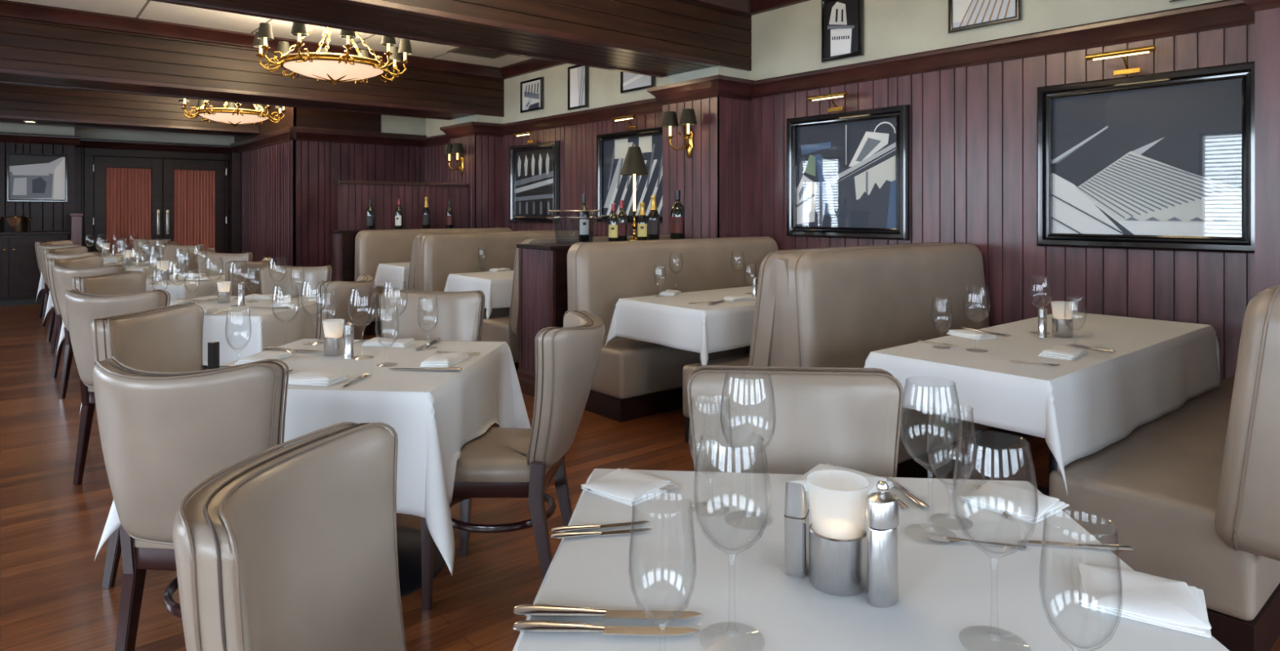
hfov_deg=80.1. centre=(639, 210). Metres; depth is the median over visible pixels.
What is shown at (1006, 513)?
fork
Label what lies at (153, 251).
dining chair
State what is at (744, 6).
crown molding
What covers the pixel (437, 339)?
table knife
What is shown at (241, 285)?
pepper mill
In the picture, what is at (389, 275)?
tablecloth
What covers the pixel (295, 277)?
dining chair
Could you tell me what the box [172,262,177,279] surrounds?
pepper mill
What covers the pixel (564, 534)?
table knife
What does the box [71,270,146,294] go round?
dining chair
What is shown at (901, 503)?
fork
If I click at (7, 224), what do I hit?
ice bucket
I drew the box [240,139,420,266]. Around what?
wall
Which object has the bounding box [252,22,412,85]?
chandelier
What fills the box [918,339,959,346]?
fork
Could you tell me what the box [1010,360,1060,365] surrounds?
fork
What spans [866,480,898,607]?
salt shaker
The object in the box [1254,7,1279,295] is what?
pilaster face
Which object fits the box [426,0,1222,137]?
wall
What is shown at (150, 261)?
folded napkin
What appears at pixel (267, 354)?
folded napkin
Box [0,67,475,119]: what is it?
beam lip
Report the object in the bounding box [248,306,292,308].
table knife
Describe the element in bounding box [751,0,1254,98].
trim
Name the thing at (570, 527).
table knife
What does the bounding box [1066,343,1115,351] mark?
table knife
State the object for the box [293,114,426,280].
wall
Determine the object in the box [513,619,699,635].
table knife
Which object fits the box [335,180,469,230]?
wall
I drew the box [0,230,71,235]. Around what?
countertop
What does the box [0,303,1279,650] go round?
floor
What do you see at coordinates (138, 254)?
pepper mill
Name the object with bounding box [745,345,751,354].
table
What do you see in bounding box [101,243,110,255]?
candle holder
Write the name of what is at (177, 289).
tablecloth
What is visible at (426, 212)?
champagne bottle
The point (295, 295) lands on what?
table knife
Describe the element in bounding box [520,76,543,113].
framed picture
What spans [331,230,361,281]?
wall
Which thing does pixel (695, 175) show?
wall paneling
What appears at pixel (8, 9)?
crown molding
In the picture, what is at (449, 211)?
wine bottle
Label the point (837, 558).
metal cup
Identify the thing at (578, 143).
boards
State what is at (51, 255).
dining chair
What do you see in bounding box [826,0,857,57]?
print
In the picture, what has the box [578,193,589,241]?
wine bottle
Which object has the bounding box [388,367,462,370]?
table knife
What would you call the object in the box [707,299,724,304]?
table knife
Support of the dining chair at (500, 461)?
on the floor
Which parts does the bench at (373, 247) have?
backrest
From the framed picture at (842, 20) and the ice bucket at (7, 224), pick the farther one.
the ice bucket at (7, 224)
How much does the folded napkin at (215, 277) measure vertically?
0.024 m
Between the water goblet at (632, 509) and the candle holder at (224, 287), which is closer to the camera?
the water goblet at (632, 509)
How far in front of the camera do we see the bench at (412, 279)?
7.32 m
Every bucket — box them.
[0,216,33,231]
[546,209,601,239]
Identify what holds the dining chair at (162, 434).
on the floor
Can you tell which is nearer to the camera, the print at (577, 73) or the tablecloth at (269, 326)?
the tablecloth at (269, 326)
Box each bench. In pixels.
[354,227,512,335]
[407,229,573,290]
[417,230,592,318]
[480,234,670,371]
[567,235,777,422]
[682,241,945,444]
[776,243,1030,478]
[1048,284,1279,650]
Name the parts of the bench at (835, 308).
panel, backrest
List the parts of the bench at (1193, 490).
backrest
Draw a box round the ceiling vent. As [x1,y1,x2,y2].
[446,47,506,58]
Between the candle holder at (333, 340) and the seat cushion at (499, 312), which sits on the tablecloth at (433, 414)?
the candle holder at (333, 340)
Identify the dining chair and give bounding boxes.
[35,240,73,318]
[37,243,81,326]
[42,245,88,341]
[45,255,103,377]
[46,251,102,353]
[53,263,126,398]
[65,288,207,484]
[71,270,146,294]
[90,303,204,587]
[93,355,288,650]
[133,238,170,253]
[142,240,177,262]
[158,244,204,262]
[172,421,406,650]
[174,247,214,274]
[196,252,252,275]
[224,257,272,295]
[259,264,332,296]
[315,274,374,339]
[378,288,484,341]
[421,310,604,609]
[687,364,903,476]
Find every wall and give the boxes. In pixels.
[0,122,74,231]
[74,127,234,145]
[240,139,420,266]
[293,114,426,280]
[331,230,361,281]
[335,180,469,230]
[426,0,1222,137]
[516,238,687,396]
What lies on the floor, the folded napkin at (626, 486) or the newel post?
the newel post
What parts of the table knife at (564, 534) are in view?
handle, blade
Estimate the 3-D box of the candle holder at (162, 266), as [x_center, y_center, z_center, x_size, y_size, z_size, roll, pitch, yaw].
[-3.823,0.479,6.098,0.092,0.154,0.092,0,0,-40]
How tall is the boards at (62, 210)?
2.330 m
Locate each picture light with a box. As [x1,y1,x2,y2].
[514,131,534,143]
[611,115,635,129]
[807,91,847,112]
[1085,44,1155,75]
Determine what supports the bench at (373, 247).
on the floor
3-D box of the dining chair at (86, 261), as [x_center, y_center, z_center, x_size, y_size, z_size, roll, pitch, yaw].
[-4.462,0.850,6.195,0.597,0.944,0.493,0,0,5]
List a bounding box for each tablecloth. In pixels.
[35,253,142,299]
[44,262,173,319]
[56,274,225,354]
[79,295,316,413]
[93,338,530,575]
[373,262,409,289]
[444,270,513,318]
[512,468,1229,650]
[604,285,755,364]
[863,311,1220,495]
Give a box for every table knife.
[176,298,217,300]
[182,280,211,281]
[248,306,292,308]
[263,346,323,351]
[274,294,300,300]
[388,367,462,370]
[415,337,440,350]
[513,603,703,619]
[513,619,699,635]
[551,520,649,532]
[551,528,652,538]
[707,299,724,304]
[883,475,929,508]
[960,326,1011,335]
[1017,539,1133,551]
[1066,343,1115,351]
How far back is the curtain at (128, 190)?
12.21 m
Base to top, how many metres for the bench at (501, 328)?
1.104 m
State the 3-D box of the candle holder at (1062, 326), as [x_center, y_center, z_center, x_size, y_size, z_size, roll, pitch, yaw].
[1.912,0.491,3.444,0.092,0.154,0.092,0,0,-40]
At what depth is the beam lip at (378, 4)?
5.20 m
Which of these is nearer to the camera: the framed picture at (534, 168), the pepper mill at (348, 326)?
the pepper mill at (348, 326)
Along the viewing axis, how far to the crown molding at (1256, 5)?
3.64 m
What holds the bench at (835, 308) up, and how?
on the floor
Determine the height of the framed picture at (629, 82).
0.445 m
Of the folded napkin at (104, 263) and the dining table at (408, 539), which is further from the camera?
the folded napkin at (104, 263)
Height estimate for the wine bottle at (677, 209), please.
0.420 m
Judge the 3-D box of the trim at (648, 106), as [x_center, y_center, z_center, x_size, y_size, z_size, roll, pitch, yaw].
[-0.655,-1.050,8.572,0.086,0.140,3.583,0,0,-40]
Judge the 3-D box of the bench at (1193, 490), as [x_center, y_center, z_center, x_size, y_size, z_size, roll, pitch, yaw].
[2.465,0.768,3.038,2.349,1.104,0.705,0,0,-40]
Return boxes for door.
[84,147,230,253]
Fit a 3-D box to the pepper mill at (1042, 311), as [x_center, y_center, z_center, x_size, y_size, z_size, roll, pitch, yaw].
[1.810,0.500,3.422,0.038,0.136,0.038,0,0,-40]
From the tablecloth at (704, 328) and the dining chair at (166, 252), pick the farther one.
the dining chair at (166, 252)
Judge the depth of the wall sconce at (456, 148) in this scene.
9.90 m
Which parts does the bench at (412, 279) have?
panel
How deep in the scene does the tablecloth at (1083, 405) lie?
2.93 m
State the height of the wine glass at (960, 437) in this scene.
0.264 m
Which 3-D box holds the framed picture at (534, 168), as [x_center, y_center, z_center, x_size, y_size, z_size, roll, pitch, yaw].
[-1.308,-0.333,9.334,0.060,0.975,1.070,0,0,-40]
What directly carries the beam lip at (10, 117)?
attached to the ceiling beam at (15, 100)
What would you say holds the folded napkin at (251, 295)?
on the tablecloth at (269, 326)
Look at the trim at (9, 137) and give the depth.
11.16 m
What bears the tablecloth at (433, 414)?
on the dining table at (408, 539)
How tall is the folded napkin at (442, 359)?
0.024 m
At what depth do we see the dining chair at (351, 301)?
4.15 m
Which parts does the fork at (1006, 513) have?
handle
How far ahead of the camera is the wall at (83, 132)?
12.46 m
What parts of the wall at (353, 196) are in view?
corner post, cap moulding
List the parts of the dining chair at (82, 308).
leg, seat frame, backrest, seat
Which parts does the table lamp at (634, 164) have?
lamp shade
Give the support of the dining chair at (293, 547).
on the floor
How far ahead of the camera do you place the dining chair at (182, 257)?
7.42 m
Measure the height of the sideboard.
1.020 m
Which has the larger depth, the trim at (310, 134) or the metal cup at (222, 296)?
the trim at (310, 134)
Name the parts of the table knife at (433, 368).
blade, handle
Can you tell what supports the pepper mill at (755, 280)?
on the tablecloth at (704, 328)
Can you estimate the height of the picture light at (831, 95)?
0.128 m
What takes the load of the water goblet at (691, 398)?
on the tablecloth at (950, 593)
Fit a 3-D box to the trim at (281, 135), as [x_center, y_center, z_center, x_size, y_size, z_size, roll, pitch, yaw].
[-5.931,-1.070,11.862,0.086,0.180,3.550,0,0,-40]
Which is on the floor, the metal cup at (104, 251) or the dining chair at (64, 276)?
the dining chair at (64, 276)
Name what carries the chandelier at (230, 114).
hanging from the ceiling at (140, 9)
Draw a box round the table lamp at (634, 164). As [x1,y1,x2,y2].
[620,144,648,240]
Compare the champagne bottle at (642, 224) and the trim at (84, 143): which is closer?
the champagne bottle at (642, 224)
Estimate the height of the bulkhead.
0.750 m
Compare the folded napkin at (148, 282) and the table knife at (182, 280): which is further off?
the table knife at (182, 280)
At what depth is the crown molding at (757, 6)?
6.47 m
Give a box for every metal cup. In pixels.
[102,248,110,255]
[123,257,133,265]
[156,269,168,279]
[217,291,230,302]
[323,335,343,355]
[808,522,866,595]
[1052,317,1072,337]
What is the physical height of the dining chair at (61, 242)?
0.944 m
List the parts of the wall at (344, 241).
corner post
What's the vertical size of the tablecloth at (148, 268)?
0.524 m
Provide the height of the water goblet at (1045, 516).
0.207 m
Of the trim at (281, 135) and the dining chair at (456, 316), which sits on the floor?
the dining chair at (456, 316)
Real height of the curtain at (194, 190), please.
1.670 m
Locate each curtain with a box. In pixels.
[106,167,151,253]
[173,169,215,252]
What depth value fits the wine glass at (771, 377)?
1.36 m
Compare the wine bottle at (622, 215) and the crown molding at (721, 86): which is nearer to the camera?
the wine bottle at (622, 215)
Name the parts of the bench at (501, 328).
backrest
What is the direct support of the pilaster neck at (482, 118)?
on the crown molding at (469, 128)
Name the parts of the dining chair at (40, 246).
leg, backrest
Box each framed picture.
[6,152,67,201]
[509,140,559,223]
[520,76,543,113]
[567,65,588,110]
[596,126,662,223]
[620,71,654,93]
[786,104,910,239]
[821,0,863,62]
[947,0,1021,33]
[1036,61,1254,253]
[1168,0,1184,2]
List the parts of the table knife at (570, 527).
handle, blade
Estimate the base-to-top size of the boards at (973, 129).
2.330 m
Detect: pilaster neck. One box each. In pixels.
[453,114,502,124]
[666,66,749,84]
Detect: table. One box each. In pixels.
[396,524,445,596]
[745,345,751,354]
[1034,448,1057,495]
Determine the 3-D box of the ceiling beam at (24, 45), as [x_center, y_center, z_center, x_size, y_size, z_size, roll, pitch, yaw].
[-5.240,-1.534,7.518,8.460,0.612,0.707,0,0,-40]
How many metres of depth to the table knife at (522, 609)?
1.04 m
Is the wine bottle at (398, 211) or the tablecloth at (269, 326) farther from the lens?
the wine bottle at (398, 211)
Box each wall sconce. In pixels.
[443,142,463,175]
[661,108,697,157]
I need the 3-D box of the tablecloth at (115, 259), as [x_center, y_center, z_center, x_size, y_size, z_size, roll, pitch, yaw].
[-6.581,0.818,9.454,1.031,0.524,1.031,0,0,5]
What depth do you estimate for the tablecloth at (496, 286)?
6.38 m
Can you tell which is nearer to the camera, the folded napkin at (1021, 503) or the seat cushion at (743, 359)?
the folded napkin at (1021, 503)
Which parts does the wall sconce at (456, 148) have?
lamp shade, arm, lamp shade, arm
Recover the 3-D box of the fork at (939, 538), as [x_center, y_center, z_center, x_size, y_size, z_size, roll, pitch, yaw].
[0.559,0.552,1.270,0.154,0.007,0.019,0,0,14]
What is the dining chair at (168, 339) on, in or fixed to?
on the floor
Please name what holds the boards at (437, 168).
attached to the wall at (787, 40)
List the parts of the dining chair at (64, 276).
leg, backrest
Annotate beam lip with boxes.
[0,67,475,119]
[0,114,258,137]
[147,0,719,77]
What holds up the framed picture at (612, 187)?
attached to the boards at (578, 143)
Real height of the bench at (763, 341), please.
1.104 m
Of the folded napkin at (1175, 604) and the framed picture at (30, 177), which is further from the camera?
the framed picture at (30, 177)
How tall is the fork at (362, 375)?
0.008 m
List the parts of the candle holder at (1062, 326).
frosted glass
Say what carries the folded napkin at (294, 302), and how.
on the tablecloth at (269, 326)
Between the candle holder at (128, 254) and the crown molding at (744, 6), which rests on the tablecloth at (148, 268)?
the candle holder at (128, 254)
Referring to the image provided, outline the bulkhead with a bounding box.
[234,105,381,142]
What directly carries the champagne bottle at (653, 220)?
on the wall at (543, 302)
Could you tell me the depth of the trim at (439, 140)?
11.40 m
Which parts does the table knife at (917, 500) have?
blade, handle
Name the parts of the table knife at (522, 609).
handle, blade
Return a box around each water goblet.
[628,509,696,624]
[688,398,732,474]
[1039,515,1122,650]
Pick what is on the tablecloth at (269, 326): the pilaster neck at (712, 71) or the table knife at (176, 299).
the table knife at (176, 299)
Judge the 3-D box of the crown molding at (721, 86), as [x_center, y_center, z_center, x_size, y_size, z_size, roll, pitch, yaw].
[0.550,-1.040,6.783,0.505,0.160,0.907,0,0,-40]
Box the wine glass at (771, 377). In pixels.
[720,377,776,454]
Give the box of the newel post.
[69,213,83,244]
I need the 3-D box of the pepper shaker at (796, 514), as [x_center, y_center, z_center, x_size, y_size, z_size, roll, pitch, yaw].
[0.242,0.483,1.174,0.033,0.146,0.056,0,0,21]
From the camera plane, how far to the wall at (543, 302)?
5.43 m
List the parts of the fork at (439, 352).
handle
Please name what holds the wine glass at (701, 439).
on the tablecloth at (950, 593)
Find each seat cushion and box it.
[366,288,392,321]
[480,315,518,362]
[483,306,510,318]
[590,338,745,399]
[682,353,749,417]
[897,408,992,463]
[1048,377,1279,620]
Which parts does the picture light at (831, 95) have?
arm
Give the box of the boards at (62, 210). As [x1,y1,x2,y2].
[0,142,74,239]
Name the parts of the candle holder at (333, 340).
frosted glass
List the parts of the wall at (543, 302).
moulding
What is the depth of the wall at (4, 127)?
11.16 m
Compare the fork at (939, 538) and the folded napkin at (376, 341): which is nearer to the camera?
the fork at (939, 538)
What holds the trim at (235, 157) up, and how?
attached to the wall at (267, 181)
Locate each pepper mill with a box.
[111,244,115,255]
[135,251,140,265]
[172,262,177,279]
[237,281,244,305]
[343,321,354,358]
[752,276,758,297]
[1037,306,1047,337]
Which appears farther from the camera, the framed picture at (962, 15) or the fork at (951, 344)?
the framed picture at (962, 15)
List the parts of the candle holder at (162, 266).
frosted glass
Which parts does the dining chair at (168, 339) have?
leg, backrest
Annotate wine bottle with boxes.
[366,198,374,230]
[395,199,403,229]
[445,199,453,228]
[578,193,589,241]
[608,203,618,241]
[616,200,626,240]
[670,189,684,239]
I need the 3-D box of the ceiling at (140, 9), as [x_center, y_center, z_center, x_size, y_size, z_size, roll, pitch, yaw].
[-2.968,-1.900,4.802,8.840,0.120,18.770,0,0,-40]
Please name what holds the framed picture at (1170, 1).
attached to the wall at (787, 40)
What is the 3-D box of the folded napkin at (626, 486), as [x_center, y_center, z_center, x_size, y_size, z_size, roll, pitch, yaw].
[-0.027,0.548,1.529,0.152,0.016,0.152,0,0,44]
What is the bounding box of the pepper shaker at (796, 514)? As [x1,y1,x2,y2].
[783,481,808,577]
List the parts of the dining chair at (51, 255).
leg, backrest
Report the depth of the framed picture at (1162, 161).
4.34 m
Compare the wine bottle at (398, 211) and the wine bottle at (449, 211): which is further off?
the wine bottle at (449, 211)
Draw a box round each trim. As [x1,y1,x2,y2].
[0,132,79,145]
[74,137,233,153]
[230,126,296,152]
[230,151,240,253]
[288,126,426,146]
[422,133,449,146]
[502,97,662,135]
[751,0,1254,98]
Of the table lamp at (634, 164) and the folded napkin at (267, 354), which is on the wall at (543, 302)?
the table lamp at (634, 164)
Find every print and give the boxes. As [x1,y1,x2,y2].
[515,148,552,217]
[522,80,540,110]
[569,66,585,107]
[796,117,896,228]
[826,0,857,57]
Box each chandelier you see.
[178,97,286,128]
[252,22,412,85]
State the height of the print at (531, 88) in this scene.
0.345 m
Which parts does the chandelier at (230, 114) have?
lamp shade, arm, arm, lamp shade, arm, arm, lamp shade, lamp shade, arm, lamp shade, arm, arm, arm, lamp shade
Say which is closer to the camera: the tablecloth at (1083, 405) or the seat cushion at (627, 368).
the tablecloth at (1083, 405)
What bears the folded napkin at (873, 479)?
on the tablecloth at (950, 593)
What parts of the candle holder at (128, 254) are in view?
frosted glass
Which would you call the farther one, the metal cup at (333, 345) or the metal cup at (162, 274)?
the metal cup at (162, 274)
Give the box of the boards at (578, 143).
[502,111,662,236]
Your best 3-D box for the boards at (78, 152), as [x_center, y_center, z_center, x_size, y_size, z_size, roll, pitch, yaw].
[-7.930,0.155,12.519,2.260,2.330,0.030,0,0,-40]
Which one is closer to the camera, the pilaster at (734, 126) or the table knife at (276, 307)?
the table knife at (276, 307)
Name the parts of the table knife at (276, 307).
handle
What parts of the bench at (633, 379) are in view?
backrest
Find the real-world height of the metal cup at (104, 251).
0.081 m
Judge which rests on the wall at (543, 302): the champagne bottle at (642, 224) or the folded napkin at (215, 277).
the champagne bottle at (642, 224)
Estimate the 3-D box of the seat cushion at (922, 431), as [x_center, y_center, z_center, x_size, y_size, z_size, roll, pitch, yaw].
[1.660,1.030,4.232,2.030,0.300,0.500,0,0,-40]
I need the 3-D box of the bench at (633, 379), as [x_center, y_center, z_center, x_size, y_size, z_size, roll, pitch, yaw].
[0.466,0.768,5.609,2.098,1.104,0.605,0,0,-40]
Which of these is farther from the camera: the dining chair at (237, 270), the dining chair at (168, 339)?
the dining chair at (237, 270)
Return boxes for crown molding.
[0,0,503,79]
[440,121,503,138]
[647,74,755,105]
[688,0,751,15]
[751,0,809,15]
[1242,0,1279,11]
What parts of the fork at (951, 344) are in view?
handle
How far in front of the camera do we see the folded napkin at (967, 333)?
3.40 m
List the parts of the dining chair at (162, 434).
leg, seat, seat frame, backrest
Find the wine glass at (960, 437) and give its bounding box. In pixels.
[952,436,1038,625]
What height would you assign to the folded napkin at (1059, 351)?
0.026 m
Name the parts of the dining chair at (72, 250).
leg, backrest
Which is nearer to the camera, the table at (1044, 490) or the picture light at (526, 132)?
the table at (1044, 490)
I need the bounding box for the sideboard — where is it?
[0,230,71,306]
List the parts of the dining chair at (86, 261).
leg, backrest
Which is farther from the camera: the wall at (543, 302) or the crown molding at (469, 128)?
the crown molding at (469, 128)
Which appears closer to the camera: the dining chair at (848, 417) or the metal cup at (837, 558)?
the metal cup at (837, 558)
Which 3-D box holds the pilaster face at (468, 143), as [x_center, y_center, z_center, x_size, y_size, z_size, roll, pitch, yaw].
[-2.323,0.170,9.972,0.012,2.300,0.707,0,0,-40]
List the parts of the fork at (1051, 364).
handle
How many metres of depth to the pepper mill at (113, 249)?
9.42 m
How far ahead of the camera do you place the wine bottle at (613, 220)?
5.72 m
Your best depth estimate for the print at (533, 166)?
9.35 m
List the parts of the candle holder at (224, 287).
frosted glass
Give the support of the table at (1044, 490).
on the floor
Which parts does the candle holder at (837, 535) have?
frosted glass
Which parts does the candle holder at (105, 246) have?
frosted glass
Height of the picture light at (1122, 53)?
0.128 m
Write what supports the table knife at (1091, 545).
on the tablecloth at (950, 593)
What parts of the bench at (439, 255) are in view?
panel, backrest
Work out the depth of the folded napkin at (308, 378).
2.45 m
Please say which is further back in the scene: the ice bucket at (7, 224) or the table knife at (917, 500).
the ice bucket at (7, 224)
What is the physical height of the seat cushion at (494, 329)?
0.300 m
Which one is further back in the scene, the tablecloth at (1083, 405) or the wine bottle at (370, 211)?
the wine bottle at (370, 211)
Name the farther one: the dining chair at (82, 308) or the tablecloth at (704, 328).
the tablecloth at (704, 328)
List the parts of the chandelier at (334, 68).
lamp shade, lamp shade, arm, arm, lamp shade, arm, chain, lamp shade, arm, chain, lamp shade, chain, lamp shade, arm, lamp shade, chain, arm, lamp shade, chain, arm, arm, lamp shade, lamp shade, arm, lamp shade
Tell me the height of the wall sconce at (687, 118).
0.405 m
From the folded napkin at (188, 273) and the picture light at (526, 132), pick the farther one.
the picture light at (526, 132)
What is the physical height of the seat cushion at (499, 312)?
0.300 m
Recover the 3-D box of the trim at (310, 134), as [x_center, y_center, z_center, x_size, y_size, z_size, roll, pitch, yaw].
[-4.083,-1.070,11.145,1.980,0.180,0.086,0,0,-40]
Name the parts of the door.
handle, handle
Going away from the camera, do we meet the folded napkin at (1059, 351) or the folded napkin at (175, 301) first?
the folded napkin at (1059, 351)
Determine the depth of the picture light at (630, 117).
7.79 m
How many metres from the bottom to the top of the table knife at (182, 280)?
0.012 m
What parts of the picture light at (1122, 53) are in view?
arm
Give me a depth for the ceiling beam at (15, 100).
10.75 m
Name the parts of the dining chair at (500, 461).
leg, leg, seat, seat frame, leg, leg, backrest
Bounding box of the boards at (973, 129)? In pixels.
[751,23,1254,381]
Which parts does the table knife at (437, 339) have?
blade, handle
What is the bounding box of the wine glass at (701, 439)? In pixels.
[693,439,770,622]
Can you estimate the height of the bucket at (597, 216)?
0.249 m
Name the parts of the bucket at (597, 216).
handle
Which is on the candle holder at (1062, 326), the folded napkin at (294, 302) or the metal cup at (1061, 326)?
the metal cup at (1061, 326)
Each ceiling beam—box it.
[0,17,503,119]
[0,83,258,135]
[177,0,751,76]
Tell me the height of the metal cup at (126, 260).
0.081 m
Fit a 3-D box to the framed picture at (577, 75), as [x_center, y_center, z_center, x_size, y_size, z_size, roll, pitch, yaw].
[-0.709,-1.405,8.646,0.030,0.500,0.365,0,0,-40]
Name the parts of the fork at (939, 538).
handle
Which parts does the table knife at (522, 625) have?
handle, blade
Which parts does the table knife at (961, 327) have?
handle, blade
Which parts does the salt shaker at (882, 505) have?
knob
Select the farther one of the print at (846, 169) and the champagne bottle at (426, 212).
the champagne bottle at (426, 212)
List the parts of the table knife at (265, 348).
handle, blade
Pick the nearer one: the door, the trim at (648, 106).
the trim at (648, 106)
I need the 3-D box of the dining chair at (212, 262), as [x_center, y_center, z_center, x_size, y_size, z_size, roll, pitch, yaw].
[-3.761,0.850,6.733,0.493,0.944,0.597,0,0,5]
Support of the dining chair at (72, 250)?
on the floor
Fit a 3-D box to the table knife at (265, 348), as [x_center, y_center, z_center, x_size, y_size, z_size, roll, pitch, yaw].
[-1.367,0.549,3.008,0.260,0.012,0.027,0,0,9]
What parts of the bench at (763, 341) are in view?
panel, backrest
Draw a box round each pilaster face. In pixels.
[449,135,475,227]
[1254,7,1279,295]
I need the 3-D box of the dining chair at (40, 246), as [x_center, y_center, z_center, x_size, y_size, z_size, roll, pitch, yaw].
[-6.607,0.850,8.823,0.493,0.944,0.597,0,0,5]
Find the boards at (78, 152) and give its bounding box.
[74,146,218,245]
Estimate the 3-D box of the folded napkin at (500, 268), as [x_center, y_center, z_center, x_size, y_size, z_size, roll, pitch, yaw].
[-1.327,0.557,7.212,0.117,0.024,0.194,0,0,33]
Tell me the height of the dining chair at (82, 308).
0.944 m
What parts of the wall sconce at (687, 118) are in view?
lamp shade, arm, arm, lamp shade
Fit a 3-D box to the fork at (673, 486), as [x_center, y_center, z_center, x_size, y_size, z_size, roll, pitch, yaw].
[-0.016,0.552,1.514,0.175,0.008,0.021,0,0,-1]
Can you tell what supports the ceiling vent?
in the ceiling at (140, 9)
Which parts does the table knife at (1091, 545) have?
blade, handle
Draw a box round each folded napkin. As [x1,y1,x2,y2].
[102,262,112,265]
[144,280,159,284]
[146,260,156,262]
[167,299,193,306]
[180,272,208,275]
[195,275,222,279]
[197,306,217,313]
[234,350,291,364]
[244,293,279,298]
[271,299,306,306]
[284,371,347,386]
[361,337,416,346]
[419,352,469,367]
[488,267,511,271]
[581,467,676,505]
[658,288,680,295]
[724,294,755,301]
[787,463,893,493]
[946,328,996,339]
[960,480,1069,523]
[1038,344,1088,359]
[1078,561,1211,636]
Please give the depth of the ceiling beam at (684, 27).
5.63 m
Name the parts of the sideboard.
door, door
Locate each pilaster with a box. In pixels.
[475,135,502,227]
[717,96,751,237]
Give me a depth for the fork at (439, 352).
2.95 m
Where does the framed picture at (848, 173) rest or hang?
attached to the boards at (973, 129)
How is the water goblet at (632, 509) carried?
on the tablecloth at (950, 593)
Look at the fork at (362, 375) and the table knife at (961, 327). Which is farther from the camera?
the table knife at (961, 327)
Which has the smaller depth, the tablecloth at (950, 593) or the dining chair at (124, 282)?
the tablecloth at (950, 593)
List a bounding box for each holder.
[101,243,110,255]
[123,249,133,265]
[156,260,169,279]
[207,341,219,369]
[217,280,231,302]
[322,318,344,355]
[805,469,870,595]
[1050,301,1074,337]
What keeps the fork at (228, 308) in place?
on the tablecloth at (269, 326)
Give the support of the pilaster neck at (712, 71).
on the crown molding at (721, 86)
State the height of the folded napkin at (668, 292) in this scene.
0.024 m
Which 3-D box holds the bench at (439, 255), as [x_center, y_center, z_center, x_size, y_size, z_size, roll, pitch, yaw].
[-1.199,0.768,7.612,2.066,1.104,0.614,0,0,-40]
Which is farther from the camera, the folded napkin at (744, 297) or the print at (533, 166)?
the print at (533, 166)
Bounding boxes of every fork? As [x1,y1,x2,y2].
[211,308,231,314]
[340,373,369,387]
[435,351,480,354]
[587,484,675,490]
[887,490,909,509]
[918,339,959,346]
[925,533,1026,549]
[974,484,1013,519]
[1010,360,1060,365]
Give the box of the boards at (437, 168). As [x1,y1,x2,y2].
[424,143,449,182]
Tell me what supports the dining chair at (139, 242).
on the floor
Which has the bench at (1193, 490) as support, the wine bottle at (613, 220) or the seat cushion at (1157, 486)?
the seat cushion at (1157, 486)
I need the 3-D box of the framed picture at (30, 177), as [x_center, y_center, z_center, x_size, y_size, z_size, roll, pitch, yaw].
[-8.837,-0.480,11.165,0.700,0.700,0.030,0,0,-40]
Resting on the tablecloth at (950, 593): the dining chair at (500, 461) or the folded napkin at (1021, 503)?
the folded napkin at (1021, 503)
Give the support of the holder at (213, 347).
on the tablecloth at (433, 414)
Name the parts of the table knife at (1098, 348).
blade, handle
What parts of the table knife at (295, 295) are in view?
handle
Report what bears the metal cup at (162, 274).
on the candle holder at (162, 266)
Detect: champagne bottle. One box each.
[422,196,430,228]
[636,202,648,240]
[647,195,659,239]
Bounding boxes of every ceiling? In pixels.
[8,0,533,67]
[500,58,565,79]
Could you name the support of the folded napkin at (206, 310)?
on the tablecloth at (269, 326)
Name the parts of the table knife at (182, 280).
handle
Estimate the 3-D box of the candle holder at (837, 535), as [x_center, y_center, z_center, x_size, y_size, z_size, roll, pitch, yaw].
[0.296,0.479,1.138,0.092,0.154,0.092,0,0,-40]
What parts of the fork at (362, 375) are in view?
handle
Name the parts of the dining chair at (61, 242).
leg, backrest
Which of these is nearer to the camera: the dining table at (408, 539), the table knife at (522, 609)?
the table knife at (522, 609)

